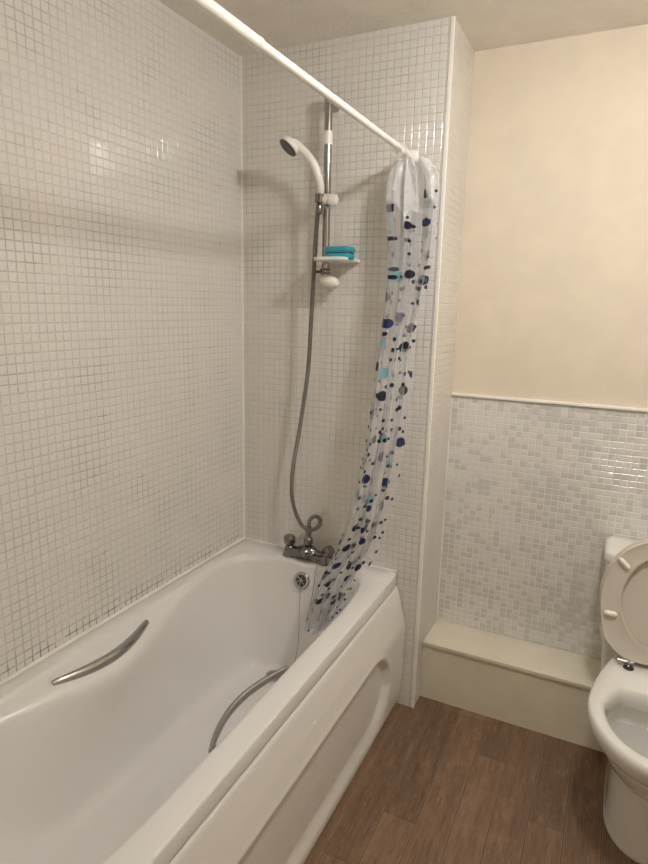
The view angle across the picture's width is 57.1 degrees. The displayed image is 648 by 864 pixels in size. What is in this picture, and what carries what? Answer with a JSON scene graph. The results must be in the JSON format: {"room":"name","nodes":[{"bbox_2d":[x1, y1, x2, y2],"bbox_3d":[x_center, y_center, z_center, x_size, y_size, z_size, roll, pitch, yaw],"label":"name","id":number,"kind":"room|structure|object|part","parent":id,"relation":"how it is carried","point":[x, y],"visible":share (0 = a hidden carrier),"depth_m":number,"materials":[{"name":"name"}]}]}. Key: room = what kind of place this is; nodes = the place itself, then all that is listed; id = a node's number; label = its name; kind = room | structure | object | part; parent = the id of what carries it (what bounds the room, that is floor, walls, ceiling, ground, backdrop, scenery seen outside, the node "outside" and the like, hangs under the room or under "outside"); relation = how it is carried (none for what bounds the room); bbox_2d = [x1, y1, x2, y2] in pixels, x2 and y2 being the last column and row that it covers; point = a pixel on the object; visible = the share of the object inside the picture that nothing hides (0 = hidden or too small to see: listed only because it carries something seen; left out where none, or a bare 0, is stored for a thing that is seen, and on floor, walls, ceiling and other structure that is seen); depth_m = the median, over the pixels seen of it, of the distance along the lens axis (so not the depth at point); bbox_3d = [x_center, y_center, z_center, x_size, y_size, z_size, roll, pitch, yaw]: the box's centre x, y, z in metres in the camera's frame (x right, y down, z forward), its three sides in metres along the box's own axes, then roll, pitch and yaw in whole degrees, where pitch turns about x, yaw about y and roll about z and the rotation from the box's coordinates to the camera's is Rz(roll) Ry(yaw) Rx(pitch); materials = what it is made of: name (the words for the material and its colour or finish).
{"room":"bathroom","nodes":[
{"label":"bathroom","id":0,"kind":"room"},
{"bbox_2d":[0,0,243,680],"bbox_3d":[-0.919,0.026,1.384,0.100,2.449,3.234,7,13,25],"label":"wall","id":1,"kind":"structure","parent":0,"point":[121,380],"depth_m":1.77,"materials":[{"name":"tile"}]},
{"bbox_2d":[0,536,396,685],"bbox_3d":[-0.407,0.647,1.691,0.706,0.013,1.702,7,13,25],"label":"trim","id":2,"kind":"structure","parent":1,"relation":"attached to","point":[102,622],"depth_m":1.95,"materials":[{"name":"white plastic"}]},
{"bbox_2d":[240,56,244,536],"bbox_3d":[-0.326,-0.461,2.389,0.008,1.889,0.008,7,13,25],"label":"trim","id":3,"kind":"structure","parent":1,"relation":"attached to","point":[240,56],"depth_m":2.37,"materials":[{"name":"white plastic"}]},
{"bbox_2d":[242,17,474,706],"bbox_3d":[0.108,-0.178,2.449,0.794,2.449,0.384,7,13,25],"label":"wall","id":4,"kind":"structure","parent":0,"point":[396,78],"depth_m":2.20,"materials":[{"name":"tile"}]},
{"bbox_2d":[188,0,418,159],"bbox_3d":[-0.080,-0.765,1.234,0.044,0.044,1.711,7,13,25],"label":"curtain rod","id":5,"kind":"object","parent":4,"relation":"attached to","point":[211,8],"visible":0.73,"depth_m":1.21,"materials":[{"name":"white metal"}]},
{"bbox_2d":[306,157,437,634],"bbox_3d":[0.149,-0.069,2.021,0.387,1.628,0.193,-5,13,-26],"label":"shower curtain","id":6,"kind":"object","parent":5,"relation":"hanging from","point":[410,181],"visible":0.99,"depth_m":1.98,"materials":[{"name":"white plastic"}]},
{"bbox_2d":[314,91,359,288],"bbox_3d":[0.030,-0.829,2.052,0.162,0.648,0.151,7,13,25],"label":"shower rail","id":7,"kind":"object","parent":4,"relation":"attached to","point":[328,199],"visible":0.91,"depth_m":2.06,"materials":[{"name":"silver metal"}]},
{"bbox_2d":[280,136,323,531],"bbox_3d":[-0.083,-0.305,2.175,0.149,1.426,0.136,7,13,25],"label":"shower","id":8,"kind":"object","parent":7,"relation":"hanging from","point":[291,146],"visible":1,"depth_m":2.15,"materials":[{"name":"white plastic"}]},
{"bbox_3d":[-0.057,-0.896,2.038,0.119,0.202,0.035,1,12,-1],"label":"handle","id":9,"kind":"part","parent":8,"relation":"part of","materials":[{"name":"white plastic"}]},
{"bbox_2d":[314,256,359,262],"bbox_3d":[0.041,-0.604,2.090,0.126,0.012,0.147,7,13,25],"label":"soap shelf","id":10,"kind":"object","parent":7,"relation":"attached to","point":[333,259],"depth_m":2.04,"materials":[{"name":"white plastic"}]},
{"bbox_2d":[324,246,355,259],"bbox_3d":[0.055,-0.621,2.068,0.106,0.044,0.072,7,13,25],"label":"soap dish","id":11,"kind":"object","parent":7,"relation":"on","point":[341,251],"visible":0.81,"depth_m":2.04,"materials":[{"name":"teal plastic"}]},
{"bbox_3d":[0.055,-0.632,2.066,0.106,0.020,0.072,7,13,25],"label":"lid","id":12,"kind":"part","parent":11,"relation":"part of","materials":[{"name":"teal plastic"}]},
{"bbox_2d":[411,16,455,707],"bbox_3d":[0.379,-0.101,2.115,0.012,2.449,0.011,7,13,25],"label":"trim","id":13,"kind":"structure","parent":4,"relation":"attached to","point":[453,18],"depth_m":2.06,"materials":[{"name":"white plastic"}]},
{"bbox_2d":[436,396,451,618],"bbox_3d":[0.496,0.328,2.462,0.006,0.971,0.006,7,13,25],"label":"trim","id":14,"kind":"structure","parent":4,"relation":"attached to","point":[451,396],"depth_m":2.46,"materials":[{"name":"white plastic"}]},
{"bbox_2d":[158,0,647,55],"bbox_3d":[0.119,-1.087,0.642,2.350,0.080,3.234,7,13,25],"label":"ceiling","id":15,"kind":"structure","parent":0,"point":[486,24],"depth_m":1.87,"materials":[{"name":"paint"}]},
{"bbox_2d":[304,696,639,863],"bbox_3d":[0.062,1.347,1.162,2.277,0.001,3.234,7,13,25],"label":"floor","id":16,"kind":"structure","parent":0,"point":[438,782],"depth_m":1.94,"materials":[{"name":"brown wood"}]},
{"bbox_2d":[0,539,404,863],"bbox_3d":[-0.392,0.928,1.735,0.745,0.561,1.704,7,13,25],"label":"bathtub","id":17,"kind":"object","parent":16,"relation":"on","point":[204,721],"visible":0.98,"depth_m":1.73,"materials":[{"name":"white plastic"}]},
{"bbox_3d":[-0.637,0.662,1.765,0.059,0.043,0.371,7,13,25],"label":"grip handle","id":18,"kind":"part","parent":17,"relation":"part of","materials":[{"name":"silver metal"}]},
{"bbox_3d":[-0.208,0.714,1.561,0.064,0.029,0.371,7,13,25],"label":"grip handle","id":19,"kind":"part","parent":17,"relation":"part of","materials":[{"name":"silver metal"}]},
{"bbox_3d":[-0.084,0.993,1.593,0.056,0.506,1.701,7,13,25],"label":"panel","id":20,"kind":"part","parent":17,"relation":"part of","materials":[{"name":"white plastic"}]},
{"bbox_3d":[-0.111,0.769,2.306,0.032,0.330,0.124,7,13,25],"label":"plug chain","id":21,"kind":"part","parent":17,"relation":"part of","materials":[{"name":"silver metal"}]},
{"bbox_2d":[283,526,334,621],"bbox_3d":[-0.062,0.541,2.387,0.146,0.342,0.209,-6,14,-31],"label":"mixer tap","id":22,"kind":"object","parent":17,"relation":"attached to","point":[307,551],"visible":1,"depth_m":2.35,"materials":[{"name":"silver metal"}]},
{"bbox_3d":[-0.137,0.437,2.407,0.047,0.045,0.049,7,13,25],"label":"knob","id":23,"kind":"part","parent":22,"relation":"part of","materials":[{"name":"silver metal"}]},
{"bbox_3d":[-0.046,0.610,2.314,0.013,0.237,0.092,6,13,22],"label":"hanging chain","id":24,"kind":"part","parent":22,"relation":"part of","materials":[{"name":"silver metal"}]},
{"bbox_3d":[0.018,0.471,2.336,0.051,0.051,0.049,7,13,25],"label":"knob","id":25,"kind":"part","parent":22,"relation":"part of","materials":[{"name":"silver metal"}]},
{"bbox_2d":[420,619,602,751],"bbox_3d":[1.046,1.017,2.212,1.354,0.250,0.204,7,13,25],"label":"ledge","id":26,"kind":"object","parent":16,"relation":"on","point":[543,689],"visible":0.77,"depth_m":2.29,"materials":[{"name":"beige paint"}]},
{"bbox_2d":[587,536,647,863],"bbox_3d":[1.035,0.791,1.847,0.380,0.844,0.772,7,13,25],"label":"toilet","id":27,"kind":"object","parent":16,"relation":"on","point":[617,704],"visible":1,"depth_m":1.87,"materials":[{"name":"white ceramic"}]},
{"bbox_3d":[1.168,0.432,2.036,0.378,0.040,0.195,7,13,25],"label":"cistern lid","id":28,"kind":"part","parent":27,"relation":"part of","materials":[{"name":"white ceramic"}]},
{"bbox_3d":[1.109,0.554,1.942,0.380,0.418,0.067,7,13,25],"label":"seat lid","id":29,"kind":"part","parent":27,"relation":"part of","materials":[{"name":"beige plastic"}]},
{"bbox_3d":[1.100,0.559,1.925,0.372,0.419,0.070,7,13,25],"label":"seat","id":30,"kind":"part","parent":27,"relation":"part of","materials":[{"name":"beige plastic"}]},
{"bbox_2d":[437,24,647,658],"bbox_3d":[1.137,-0.085,2.117,1.356,2.449,0.100,7,13,25],"label":"wall","id":31,"kind":"structure","parent":0,"point":[553,294],"depth_m":2.16,"materials":[{"name":"beige paint"}]},
{"bbox_2d":[451,393,647,411],"bbox_3d":[1.114,-0.076,2.071,1.356,0.011,0.016,7,13,25],"label":"trim","id":32,"kind":"structure","parent":31,"relation":"attached to","point":[452,394],"depth_m":2.19,"materials":[{"name":"white"}]}
]}

